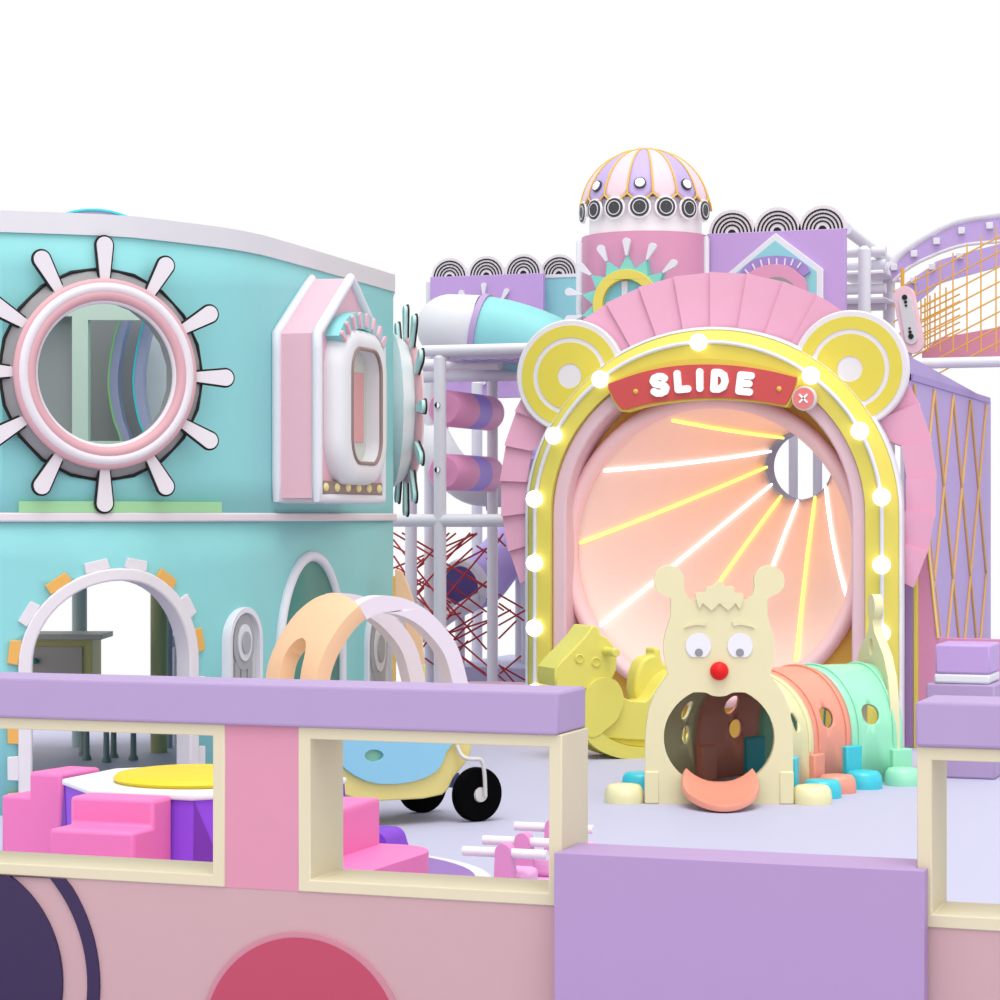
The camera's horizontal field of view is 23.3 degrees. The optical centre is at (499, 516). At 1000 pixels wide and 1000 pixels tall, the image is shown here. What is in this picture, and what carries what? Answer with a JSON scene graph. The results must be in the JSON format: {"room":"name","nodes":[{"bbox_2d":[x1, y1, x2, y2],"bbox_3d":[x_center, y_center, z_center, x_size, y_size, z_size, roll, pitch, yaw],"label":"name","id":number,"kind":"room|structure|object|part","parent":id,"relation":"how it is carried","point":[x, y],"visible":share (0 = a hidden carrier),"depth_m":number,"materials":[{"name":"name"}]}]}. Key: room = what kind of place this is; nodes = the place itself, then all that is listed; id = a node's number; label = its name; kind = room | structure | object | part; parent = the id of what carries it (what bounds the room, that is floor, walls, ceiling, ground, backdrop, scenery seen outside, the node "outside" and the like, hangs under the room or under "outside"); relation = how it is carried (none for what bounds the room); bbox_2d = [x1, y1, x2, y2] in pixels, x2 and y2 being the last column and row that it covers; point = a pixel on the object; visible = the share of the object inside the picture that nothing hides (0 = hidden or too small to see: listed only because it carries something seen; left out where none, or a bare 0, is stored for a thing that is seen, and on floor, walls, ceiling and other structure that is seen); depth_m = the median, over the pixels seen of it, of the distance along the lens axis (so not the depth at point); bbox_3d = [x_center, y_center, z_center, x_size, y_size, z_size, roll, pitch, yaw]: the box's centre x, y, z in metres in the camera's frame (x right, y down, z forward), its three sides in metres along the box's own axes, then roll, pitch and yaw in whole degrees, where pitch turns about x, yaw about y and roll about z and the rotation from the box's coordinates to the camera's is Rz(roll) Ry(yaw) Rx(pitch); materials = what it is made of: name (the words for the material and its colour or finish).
{"room":"indoor playground","nodes":[
{"label":"indoor playground","id":0,"kind":"room"},
{"bbox_2d":[0,730,999,903],"bbox_3d":[0.181,1.410,11.573,18.500,0.120,13.300,0,0,20],"label":"floor","id":1,"kind":"structure","parent":0,"point":[882,822],"depth_m":10.88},
{"bbox_2d":[3,766,98,852],"bbox_3d":[-1.794,1.177,9.710,0.295,0.345,0.260,0,0,27],"label":"steps","id":2,"kind":"structure","parent":1,"relation":"on","point":[29,817],"depth_m":9.59,"materials":[{"name":"pink plastic"}]},
{"bbox_2d":[33,631,112,755],"bbox_3d":[-2.666,1.005,13.855,0.855,0.690,0.410,0,0,0],"label":"side table","id":3,"kind":"object","parent":1,"relation":"on","point":[70,652],"visible":0.56,"depth_m":13.69,"materials":[{"name":"wood"}]},
{"bbox_3d":[-2.613,0.810,13.670,0.036,0.036,0.036,0,0,20],"label":"knob","id":4,"kind":"part","parent":3,"relation":"part of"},
{"bbox_3d":[-2.613,0.810,13.699,0.520,0.160,0.022,0,0,0],"label":"drawer","id":5,"kind":"part","parent":3,"relation":"part of","materials":[{"name":"grey wood"}]},
{"bbox_3d":[-2.353,1.135,13.740,0.060,0.430,0.060,0,0,20],"label":"leg","id":6,"kind":"part","parent":3,"relation":"part of","materials":[{"name":"metal"}]},
{"bbox_2d":[72,588,86,746],"bbox_3d":[-2.475,0.690,14.300,0.088,1.320,0.088,0,0,20],"label":"support column","id":7,"kind":"structure","parent":1,"relation":"on","point":[79,600],"depth_m":14.26,"materials":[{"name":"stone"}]},
{"bbox_2d":[82,731,137,762],"bbox_3d":[-2.167,1.150,13.500,0.350,0.400,0.350,0,0,20],"label":"stool","id":8,"kind":"object","parent":1,"relation":"on","point":[86,756],"visible":0.41,"depth_m":13.48,"materials":[{"name":"metal"}]},
{"bbox_3d":[-2.297,1.170,13.499,0.056,0.360,0.056,0,0,20],"label":"leg","id":9,"kind":"part","parent":8,"relation":"part of","materials":[{"name":"metal"}]},
{"bbox_3d":[-2.166,1.170,13.370,0.056,0.360,0.056,0,0,20],"label":"leg","id":10,"kind":"part","parent":8,"relation":"part of","materials":[{"name":"metal"}]},
{"bbox_3d":[-2.167,1.170,13.630,0.056,0.360,0.056,0,0,20],"label":"leg","id":11,"kind":"part","parent":8,"relation":"part of","materials":[{"name":"metal"}]},
{"bbox_3d":[-2.037,1.170,13.501,0.056,0.360,0.056,0,0,20],"label":"leg","id":12,"kind":"part","parent":8,"relation":"part of","materials":[{"name":"metal"}]},
{"bbox_2d":[150,594,167,752],"bbox_3d":[-1.958,0.690,13.950,0.098,1.320,0.098,0,0,20],"label":"support column","id":13,"kind":"structure","parent":1,"relation":"on","point":[158,618],"depth_m":13.91,"materials":[{"name":"green paint"}]},
{"bbox_2d":[168,620,172,747],"bbox_3d":[-1.931,0.690,14.200,0.036,1.320,0.036,0,0,20],"label":"support column","id":14,"kind":"structure","parent":1,"relation":"on","point":[170,632],"depth_m":14.18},
{"bbox_2d":[173,635,176,744],"bbox_3d":[-1.851,0.690,14.349,0.178,1.320,0.166,0,0,0],"label":"pipe rail","id":15,"kind":"object","parent":1,"relation":"on","point":[174,646],"visible":0.2,"depth_m":14.37,"materials":[{"name":"grey metal"}]},
{"bbox_2d":[0,210,427,815],"bbox_3d":[-1.776,-0.013,12.983,3.935,2.743,3.468,0,0,-27],"label":"playhouse","id":16,"kind":"object","parent":1,"relation":"on","point":[259,488],"visible":0.91,"depth_m":11.57,"materials":[{"name":"teal paint"}]},
{"bbox_2d":[65,209,126,215],"bbox_3d":[-2.132,-1.373,12.738,0.956,0.478,0.075,0,0,0],"label":"arch","id":17,"kind":"object","parent":16,"relation":"on","point":[87,211],"visible":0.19,"depth_m":12.70,"materials":[{"name":"teal plastic"}]},
{"bbox_2d":[38,304,165,443],"bbox_3d":[-2.067,-0.567,12.965,1.155,1.134,0.530,0,0,0],"label":"window","id":18,"kind":"structure","parent":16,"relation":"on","point":[74,357],"depth_m":12.80,"materials":[{"name":"clear glass"}]},
{"bbox_2d":[107,321,132,440],"bbox_3d":[-2.015,-0.580,13.058,0.169,1.160,0.124,0,0,0],"label":"rib","id":19,"kind":"object","parent":16,"relation":"on","point":[122,331],"visible":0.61,"depth_m":13.00,"materials":[{"name":"purple plastic"}]},
{"bbox_2d":[132,322,152,431],"bbox_3d":[-1.874,-0.580,13.008,0.169,1.160,0.124,0,0,0],"label":"rib","id":20,"kind":"object","parent":16,"relation":"on","point":[145,336],"visible":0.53,"depth_m":12.95,"materials":[{"name":"blue plastic"}]},
{"bbox_3d":[-1.399,0.001,12.895,1.674,0.042,4.467,0,0,37],"label":"storey trim","id":21,"kind":"part","parent":16,"relation":"part of","materials":[{"name":"pink plastic"}]},
{"bbox_3d":[-0.975,0.752,12.571,0.057,1.155,0.972,0,0,16],"label":"panel frame","id":22,"kind":"part","parent":16,"relation":"part of","materials":[{"name":"white plastic"}]},
{"bbox_3d":[-0.980,0.766,12.572,0.010,1.128,0.918,0,0,16],"label":"arched panel","id":23,"kind":"part","parent":16,"relation":"part of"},
{"bbox_2d":[324,483,328,490],"bbox_3d":[-0.866,-0.149,12.086,0.024,0.044,0.068,0,0,20],"label":"lamp","id":24,"kind":"object","parent":16,"relation":"attached to","point":[326,485],"depth_m":12.07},
{"bbox_2d":[335,483,339,491],"bbox_3d":[-0.821,-0.149,12.246,0.024,0.044,0.068,0,0,20],"label":"lamp","id":25,"kind":"object","parent":16,"relation":"attached to","point":[337,485],"depth_m":12.23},
{"bbox_2d":[346,485,350,491],"bbox_3d":[-0.776,-0.149,12.406,0.024,0.044,0.068,0,0,20],"label":"lamp","id":26,"kind":"object","parent":16,"relation":"attached to","point":[348,487],"depth_m":12.39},
{"bbox_2d":[356,485,361,491],"bbox_3d":[-0.731,-0.149,12.566,0.024,0.044,0.068,0,0,20],"label":"lamp","id":27,"kind":"object","parent":16,"relation":"attached to","point":[358,487],"depth_m":12.55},
{"bbox_2d":[367,484,371,492],"bbox_3d":[-0.686,-0.149,12.726,0.024,0.044,0.068,0,0,20],"label":"lamp","id":28,"kind":"object","parent":16,"relation":"attached to","point":[369,487],"depth_m":12.71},
{"bbox_2d":[377,485,381,492],"bbox_3d":[-0.641,-0.149,12.885,0.024,0.044,0.068,0,0,20],"label":"lamp","id":29,"kind":"object","parent":16,"relation":"attached to","point":[379,487],"depth_m":12.87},
{"bbox_2d":[0,672,587,999],"bbox_3d":[-0.851,0.898,6.667,2.220,0.904,0.232,0,0,20],"label":"wall","id":30,"kind":"structure","parent":1,"relation":"on","point":[276,913],"depth_m":6.47,"materials":[{"name":"pink plastic"}]},
{"bbox_3d":[-0.599,0.774,6.584,0.215,0.438,0.217,0,0,20],"label":"pillar panel","id":31,"kind":"part","parent":30,"relation":"part of","materials":[{"name":"pink plastic"}]},
{"bbox_3d":[-0.722,1.171,6.628,1.952,0.357,0.216,0,0,20],"label":"panel","id":32,"kind":"part","parent":30,"relation":"part of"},
{"bbox_2d":[266,593,501,821],"bbox_3d":[-0.589,0.842,10.697,1.153,1.014,0.502,0,0,-33],"label":"toy car","id":33,"kind":"object","parent":1,"relation":"on","point":[419,775],"visible":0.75,"depth_m":10.63,"materials":[{"name":"multicoloured plastic"}]},
{"bbox_3d":[-0.460,1.020,10.579,0.644,0.284,0.027,0,0,-33],"label":"door","id":34,"kind":"part","parent":33,"relation":"part of","materials":[{"name":"blue plastic"}]},
{"bbox_2d":[393,569,424,681],"bbox_3d":[-0.505,0.820,13.505,0.184,1.060,0.081,0,0,3],"label":"panel","id":35,"kind":"object","parent":1,"relation":"on","point":[401,589],"visible":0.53,"depth_m":13.47,"materials":[{"name":"orange plastic"}]},
{"bbox_2d":[429,856,490,876],"bbox_3d":[-0.960,1.337,8.970,1.860,0.023,1.860,0,0,20],"label":"mat","id":36,"kind":"object","parent":1,"relation":"on","point":[437,865],"visible":0.04,"depth_m":9.22,"materials":[{"name":"purple plastic"}]},
{"bbox_2d":[51,792,170,859],"bbox_3d":[-1.405,1.171,8.776,0.340,0.311,0.292,0,0,20],"label":"steps","id":37,"kind":"structure","parent":36,"relation":"on","point":[102,824],"depth_m":8.74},
{"bbox_2d":[61,764,345,861],"bbox_3d":[-1.140,1.148,9.380,1.034,0.356,1.034,0,0,20],"label":"platform","id":38,"kind":"object","parent":36,"relation":"on","point":[189,787],"visible":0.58,"depth_m":8.99,"materials":[{"name":"plastic"}]},
{"bbox_2d":[343,797,428,873],"bbox_3d":[-0.529,1.169,8.390,0.420,0.314,0.790,0,0,20],"label":"steps","id":39,"kind":"structure","parent":36,"relation":"on","point":[362,849],"depth_m":8.53,"materials":[{"name":"pink plastic"}]},
{"bbox_2d":[379,825,408,844],"bbox_3d":[-0.499,1.285,9.517,0.275,0.130,0.200,0,0,20],"label":"bolster","id":40,"kind":"object","parent":36,"relation":"on","point":[387,834],"visible":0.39,"depth_m":9.49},
{"bbox_2d":[393,343,532,682],"bbox_3d":[0.263,0.127,16.602,1.784,2.447,2.628,0,0,20],"label":"scaffold","id":41,"kind":"object","parent":1,"relation":"on","point":[476,364],"visible":0.39,"depth_m":16.15,"materials":[{"name":"white metal"}]},
{"bbox_3d":[-0.198,0.022,15.429,1.220,0.081,0.080,0,0,20],"label":"rail","id":42,"kind":"part","parent":41,"relation":"part of","materials":[{"name":"white metal"}]},
{"bbox_3d":[-0.154,-1.040,16.131,0.080,0.081,1.350,0,0,20],"label":"rail","id":43,"kind":"part","parent":41,"relation":"part of","materials":[{"name":"metal"}]},
{"bbox_2d":[393,532,524,681],"bbox_3d":[-0.289,0.635,16.801,1.093,1.063,0.313,0,0,20],"label":"rope maze","id":44,"kind":"object","parent":41,"relation":"attached to","point":[469,534],"visible":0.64,"depth_m":16.74},
{"bbox_3d":[-0.249,-0.993,15.819,0.529,0.081,0.080,0,0,20],"label":"rail","id":45,"kind":"part","parent":41,"relation":"part of","materials":[{"name":"white metal"}]},
{"bbox_2d":[428,454,501,491],"bbox_3d":[-0.212,-0.289,16.014,0.236,0.236,1.030,0,0,20],"label":"roller","id":46,"kind":"object","parent":41,"relation":"attached to","point":[463,472],"visible":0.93,"depth_m":15.80,"materials":[{"name":"pink plastic"}]},
{"bbox_2d":[428,390,503,430],"bbox_3d":[-0.212,-0.700,16.014,0.236,0.236,1.030,0,0,20],"label":"roller","id":47,"kind":"object","parent":41,"relation":"attached to","point":[465,410],"visible":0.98,"depth_m":15.81,"materials":[{"name":"pink plastic"}]},
{"bbox_3d":[-0.071,-0.942,16.181,0.992,0.081,0.080,0,0,20],"label":"rail","id":48,"kind":"part","parent":41,"relation":"part of","materials":[{"name":"white metal"}]},
{"bbox_3d":[-0.066,-1.060,15.382,0.940,0.073,0.072,0,0,20],"label":"rail","id":49,"kind":"part","parent":41,"relation":"part of","materials":[{"name":"white metal"}]},
{"bbox_2d":[417,293,563,371],"bbox_3d":[0.121,-1.088,16.097,1.376,0.794,0.473,0,0,12],"label":"slide","id":50,"kind":"object","parent":41,"relation":"on","point":[448,319],"visible":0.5,"depth_m":15.96,"materials":[{"name":"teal plastic"}]},
{"bbox_2d":[396,423,537,664],"bbox_3d":[-0.122,0.310,17.152,1.543,2.079,0.650,0,0,-41],"label":"slide","id":51,"kind":"object","parent":1,"relation":"on","point":[507,574],"visible":0.34,"depth_m":17.11,"materials":[{"name":"purple plastic"}]},
{"bbox_3d":[-0.284,0.970,17.267,0.070,0.760,0.070,0,0,20],"label":"support post","id":52,"kind":"part","parent":51,"relation":"part of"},
{"bbox_3d":[0.145,0.885,17.591,0.070,0.930,0.070,0,0,20],"label":"support post","id":53,"kind":"part","parent":51,"relation":"part of","materials":[{"name":"white metal"}]},
{"bbox_2d":[426,254,544,397],"bbox_3d":[-0.117,-0.300,18.171,0.966,3.300,0.163,0,0,20],"label":"panel","id":54,"kind":"object","parent":1,"relation":"on","point":[522,280],"visible":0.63,"depth_m":18.09,"materials":[{"name":"purple plastic"}]},
{"bbox_3d":[-0.521,-0.211,18.362,0.076,3.123,0.076,0,0,20],"label":"support post","id":55,"kind":"part","parent":54,"relation":"part of","materials":[{"name":"white metal"}]},
{"bbox_2d":[464,654,524,681],"bbox_3d":[0.360,1.200,17.646,1.174,0.300,1.550,0,0,20],"label":"landing platform","id":56,"kind":"object","parent":1,"relation":"on","point":[472,674],"visible":0.16,"depth_m":17.02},
{"bbox_2d":[468,681,524,684],"bbox_3d":[-0.117,1.210,15.411,0.840,0.280,0.840,0,0,20],"label":"pad","id":57,"kind":"object","parent":1,"relation":"on","point":[472,682],"visible":0.02,"depth_m":15.71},
{"bbox_2d":[462,820,596,879],"bbox_3d":[0.109,1.222,8.516,0.310,0.255,0.942,0,0,15],"label":"toy","id":58,"kind":"object","parent":1,"relation":"on","point":[515,857],"visible":0.49,"depth_m":8.25,"materials":[{"name":"pink plastic"}]},
{"bbox_3d":[0.019,1.175,8.160,0.068,0.160,0.054,0,0,20],"label":"handle post","id":59,"kind":"part","parent":58,"relation":"part of","materials":[{"name":"pink plastic"}]},
{"bbox_3d":[0.085,1.175,8.437,0.068,0.160,0.054,0,0,20],"label":"handle post","id":60,"kind":"part","parent":58,"relation":"part of","materials":[{"name":"pink plastic"}]},
{"bbox_3d":[0.198,1.175,8.818,0.068,0.160,0.054,0,0,20],"label":"handle post","id":61,"kind":"part","parent":58,"relation":"part of","materials":[{"name":"pink plastic"}]},
{"bbox_2d":[543,254,575,319],"bbox_3d":[0.460,-0.300,18.101,0.328,3.301,0.143,0,0,20],"label":"panel","id":62,"kind":"object","parent":1,"relation":"on","point":[559,269],"visible":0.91,"depth_m":18.04,"materials":[{"name":"blue plastic"}]},
{"bbox_2d":[537,624,687,758],"bbox_3d":[0.661,0.978,13.702,0.859,0.744,0.560,0,0,-20],"label":"rocking horse","id":63,"kind":"object","parent":1,"relation":"on","point":[616,724],"visible":0.68,"depth_m":13.54},
{"bbox_3d":[0.707,1.244,13.841,0.679,0.211,0.060,0,0,-20],"label":"rocker rail","id":64,"kind":"part","parent":63,"relation":"part of","materials":[{"name":"yellow plastic"}]},
{"bbox_3d":[0.567,1.057,13.535,0.247,0.332,0.050,0,0,-20],"label":"leg panel","id":65,"kind":"part","parent":63,"relation":"part of","materials":[{"name":"yellow plastic"}]},
{"bbox_3d":[0.546,0.748,13.660,0.047,0.048,0.560,0,0,-20],"label":"handle","id":66,"kind":"part","parent":63,"relation":"part of","materials":[{"name":"yellow plastic"}]},
{"bbox_3d":[0.785,1.244,13.625,0.560,0.212,0.480,0,0,20],"label":"rocker rail","id":67,"kind":"part","parent":63,"relation":"part of","materials":[{"name":"yellow plastic"}]},
{"bbox_2d":[565,144,711,319],"bbox_3d":[0.964,-0.569,16.163,0.894,3.839,0.936,0,0,20],"label":"round tower","id":68,"kind":"object","parent":1,"relation":"on","point":[646,207],"visible":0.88,"depth_m":15.85,"materials":[{"name":"pink plastic"}]},
{"bbox_3d":[0.522,-0.237,16.000,0.042,3.174,0.043,0,0,20],"label":"tower post","id":69,"kind":"part","parent":68,"relation":"part of","materials":[{"name":"white metal"}]},
{"bbox_3d":[1.358,-0.250,16.000,0.042,3.200,0.043,0,0,20],"label":"tower post","id":70,"kind":"part","parent":68,"relation":"part of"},
{"bbox_2d":[500,272,936,746],"bbox_3d":[1.481,-0.053,15.059,2.669,2.805,1.864,0,0,20],"label":"arch","id":71,"kind":"object","parent":1,"relation":"on","point":[658,419],"visible":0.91,"depth_m":14.61,"materials":[{"name":"pink plastic"}]},
{"bbox_2d":[526,491,542,506],"bbox_3d":[0.207,-0.108,14.612,0.102,0.102,0.102,0,0,20],"label":"light","id":72,"kind":"object","parent":71,"relation":"attached to","point":[533,498],"depth_m":14.58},
{"bbox_2d":[526,555,542,570],"bbox_3d":[0.207,0.277,14.612,0.102,0.102,0.102,0,0,20],"label":"light","id":73,"kind":"object","parent":71,"relation":"attached to","point":[533,562],"depth_m":14.58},
{"bbox_2d":[526,620,542,635],"bbox_3d":[0.207,0.668,14.612,0.102,0.102,0.102,0,0,20],"label":"light","id":74,"kind":"object","parent":71,"relation":"attached to","point":[533,627],"depth_m":14.58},
{"bbox_2d":[545,427,561,443],"bbox_3d":[0.322,-0.488,14.570,0.102,0.102,0.102,0,0,20],"label":"light","id":75,"kind":"object","parent":71,"relation":"attached to","point":[553,435],"depth_m":14.54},
{"bbox_2d":[592,371,608,387],"bbox_3d":[0.597,-0.820,14.471,0.102,0.102,0.102,0,0,20],"label":"light","id":76,"kind":"object","parent":71,"relation":"attached to","point":[600,379],"depth_m":14.44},
{"bbox_2d":[579,450,798,626],"bbox_3d":[1.202,0.123,15.229,1.086,1.110,1.287,0,0,20],"label":"light","id":77,"kind":"object","parent":71,"relation":"attached to","point":[713,516],"depth_m":15.19,"materials":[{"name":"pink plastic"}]},
{"bbox_2d":[690,333,706,350],"bbox_3d":[1.165,-1.026,14.267,0.102,0.102,0.102,0,0,20],"label":"light","id":78,"kind":"object","parent":71,"relation":"attached to","point":[698,341],"depth_m":14.24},
{"bbox_3d":[1.256,0.211,14.425,1.904,2.279,0.265,0,0,20],"label":"frame","id":79,"kind":"part","parent":71,"relation":"part of","materials":[{"name":"pink plastic"}]},
{"bbox_3d":[1.287,0.236,14.552,1.850,2.227,0.025,0,0,20],"label":"panel","id":80,"kind":"part","parent":71,"relation":"part of","materials":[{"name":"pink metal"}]},
{"bbox_2d":[672,419,783,438],"bbox_3d":[1.434,-0.547,15.224,0.029,0.092,1.216,0,0,40],"label":"light","id":81,"kind":"object","parent":71,"relation":"attached to","point":[681,428],"depth_m":15.19,"materials":[{"name":"yellow plastic"}]},
{"bbox_2d":[802,367,819,383],"bbox_3d":[1.796,-0.818,14.040,0.102,0.102,0.102,0,0,20],"label":"light","id":82,"kind":"object","parent":71,"relation":"attached to","point":[810,375],"depth_m":14.01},
{"bbox_2d":[794,485,845,661],"bbox_3d":[2.030,0.327,14.932,0.478,1.064,1.240,0,0,20],"label":"light","id":83,"kind":"object","parent":71,"relation":"attached to","point":[820,550],"depth_m":14.89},
{"bbox_2d":[851,422,868,439],"bbox_3d":[2.064,-0.494,13.943,0.102,0.102,0.102,0,0,20],"label":"light","id":84,"kind":"object","parent":71,"relation":"attached to","point":[859,430],"depth_m":13.91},
{"bbox_2d":[873,488,890,505],"bbox_3d":[2.183,-0.115,13.900,0.102,0.102,0.102,0,0,20],"label":"light","id":85,"kind":"object","parent":71,"relation":"attached to","point":[881,496],"depth_m":13.87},
{"bbox_2d":[873,556,890,573],"bbox_3d":[2.183,0.275,13.900,0.102,0.102,0.102,0,0,20],"label":"light","id":86,"kind":"object","parent":71,"relation":"attached to","point":[881,564],"depth_m":13.87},
{"bbox_2d":[882,624,890,640],"bbox_3d":[2.183,0.664,13.900,0.102,0.102,0.102,0,0,20],"label":"light","id":87,"kind":"object","parent":71,"relation":"attached to","point":[886,627],"depth_m":13.87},
{"bbox_2d":[554,843,927,999],"bbox_3d":[0.610,1.099,6.072,0.935,0.502,0.200,0,0,20],"label":"wall","id":88,"kind":"structure","parent":1,"relation":"on","point":[632,922],"depth_m":5.99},
{"bbox_2d":[604,565,916,811],"bbox_3d":[1.407,0.789,12.075,2.171,1.122,1.153,0,0,-45],"label":"tunnel","id":89,"kind":"object","parent":1,"relation":"on","point":[719,645],"visible":1,"depth_m":11.83,"materials":[{"name":"beige plastic"}]},
{"bbox_3d":[0.715,1.273,11.473,0.065,0.154,0.087,0,0,2],"label":"foot panel","id":90,"kind":"part","parent":89,"relation":"part of","materials":[{"name":"beige plastic"}]},
{"bbox_3d":[1.348,1.273,11.454,0.065,0.154,0.087,0,0,2],"label":"foot panel","id":91,"kind":"part","parent":89,"relation":"part of","materials":[{"name":"beige plastic"}]},
{"bbox_3d":[1.967,0.877,12.733,0.048,0.946,0.690,0,0,-8],"label":"tail panel","id":92,"kind":"part","parent":89,"relation":"part of","materials":[{"name":"beige plastic"}]},
{"bbox_2d":[707,205,847,310],"bbox_3d":[1.796,-0.338,15.912,0.965,3.375,0.216,0,0,20],"label":"panel","id":93,"kind":"object","parent":1,"relation":"on","point":[809,254],"visible":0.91,"depth_m":15.82,"materials":[{"name":"purple plastic"}]},
{"bbox_2d":[789,223,999,498],"bbox_3d":[2.597,-0.308,16.665,1.143,3.316,3.077,0,0,-4],"label":"scaffold","id":94,"kind":"object","parent":1,"relation":"on","point":[860,281],"visible":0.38,"depth_m":16.74,"materials":[{"name":"white metal"}]},
{"bbox_3d":[2.546,-1.479,17.045,0.325,0.072,0.071,0,0,20],"label":"rail","id":95,"kind":"part","parent":94,"relation":"part of","materials":[{"name":"white metal"}]},
{"bbox_3d":[2.501,-1.570,16.743,0.320,0.072,0.071,0,0,20],"label":"rail","id":96,"kind":"part","parent":94,"relation":"part of","materials":[{"name":"white metal"}]},
{"bbox_3d":[2.546,-1.767,17.045,0.325,0.072,0.071,0,0,20],"label":"rail","id":97,"kind":"part","parent":94,"relation":"part of","materials":[{"name":"white metal"}]},
{"bbox_3d":[2.501,-1.825,16.743,0.320,0.072,0.071,0,0,20],"label":"rail","id":98,"kind":"part","parent":94,"relation":"part of","materials":[{"name":"white metal"}]},
{"bbox_3d":[2.564,-1.865,16.825,0.160,0.201,1.261,0,0,20],"label":"handrail","id":99,"kind":"part","parent":94,"relation":"part of","materials":[{"name":"white metal"}]},
{"bbox_3d":[2.868,-0.973,15.335,0.817,0.068,0.067,0,0,20],"label":"rail","id":100,"kind":"part","parent":94,"relation":"part of","materials":[{"name":"white metal"}]},
{"bbox_2d":[905,584,912,747],"bbox_3d":[2.433,0.742,14.333,0.050,1.215,0.240,0,0,20],"label":"post","id":101,"kind":"object","parent":1,"relation":"on","point":[908,589],"visible":0.32,"depth_m":14.22,"materials":[{"name":"plastic"}]},
{"bbox_2d":[894,286,924,356],"bbox_3d":[2.706,-0.087,16.064,0.197,2.875,0.098,0,0,20],"label":"panel","id":102,"kind":"object","parent":1,"relation":"on","point":[907,311],"visible":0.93,"depth_m":16.02,"materials":[{"name":"pink plastic"}]},
{"bbox_2d":[913,579,917,747],"bbox_3d":[2.460,0.684,14.297,0.023,1.332,0.190,0,0,20],"label":"post","id":103,"kind":"object","parent":1,"relation":"on","point":[915,589],"visible":0.25,"depth_m":14.21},
{"bbox_2d":[886,210,999,314],"bbox_3d":[3.139,-0.361,16.853,0.974,3.423,0.900,0,0,20],"label":"arched bridge","id":104,"kind":"object","parent":1,"relation":"on","point":[955,233],"visible":0.94,"depth_m":16.50,"materials":[{"name":"purple plastic"}]},
{"bbox_2d":[893,226,999,372],"bbox_3d":[3.059,-1.363,16.436,0.716,1.124,0.510,0,0,20],"label":"net","id":105,"kind":"object","parent":104,"relation":"attached to","point":[953,304],"visible":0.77,"depth_m":16.18,"materials":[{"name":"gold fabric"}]},
{"bbox_3d":[2.708,-1.373,16.349,0.025,0.606,0.026,0,0,20],"label":"post","id":106,"kind":"part","parent":105,"relation":"part of","materials":[{"name":"gold metal"}]},
{"bbox_3d":[3.028,-1.347,16.712,0.274,0.470,0.010,0,0,20],"label":"cord","id":107,"kind":"part","parent":105,"relation":"part of","materials":[{"name":"orange fabric"}]},
{"bbox_2d":[922,327,999,357],"bbox_3d":[3.202,-1.181,16.543,0.589,0.208,0.400,0,0,20],"label":"ramp","id":108,"kind":"object","parent":104,"relation":"attached to","point":[988,339],"visible":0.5,"depth_m":16.35,"materials":[{"name":"plastic"}]},
{"bbox_2d":[904,357,990,638],"bbox_3d":[2.979,0.198,15.986,0.056,2.303,3.200,0,0,20],"label":"wall","id":109,"kind":"structure","parent":1,"relation":"on","point":[957,418],"depth_m":16.13,"materials":[{"name":"purple plastic"}]},
{"bbox_2d":[915,695,999,999],"bbox_3d":[1.386,0.898,5.861,0.730,0.904,0.232,0,0,20],"label":"wall","id":110,"kind":"structure","parent":1,"relation":"on","point":[964,937],"depth_m":5.86,"materials":[{"name":"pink plastic"}]},
{"bbox_3d":[1.390,1.171,5.868,0.727,0.357,0.216,0,0,20],"label":"panel","id":111,"kind":"part","parent":110,"relation":"part of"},
{"bbox_2d":[918,539,999,700],"bbox_3d":[2.710,0.589,14.184,0.536,1.378,0.092,0,0,20],"label":"board","id":112,"kind":"object","parent":1,"relation":"on","point":[928,623],"visible":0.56,"depth_m":14.22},
{"bbox_2d":[926,641,999,779],"bbox_3d":[2.434,1.004,12.701,0.354,0.692,0.350,0,0,20],"label":"stool","id":113,"kind":"object","parent":1,"relation":"on","point":[962,668],"visible":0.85,"depth_m":12.54,"materials":[{"name":"purple plastic"}]}
]}

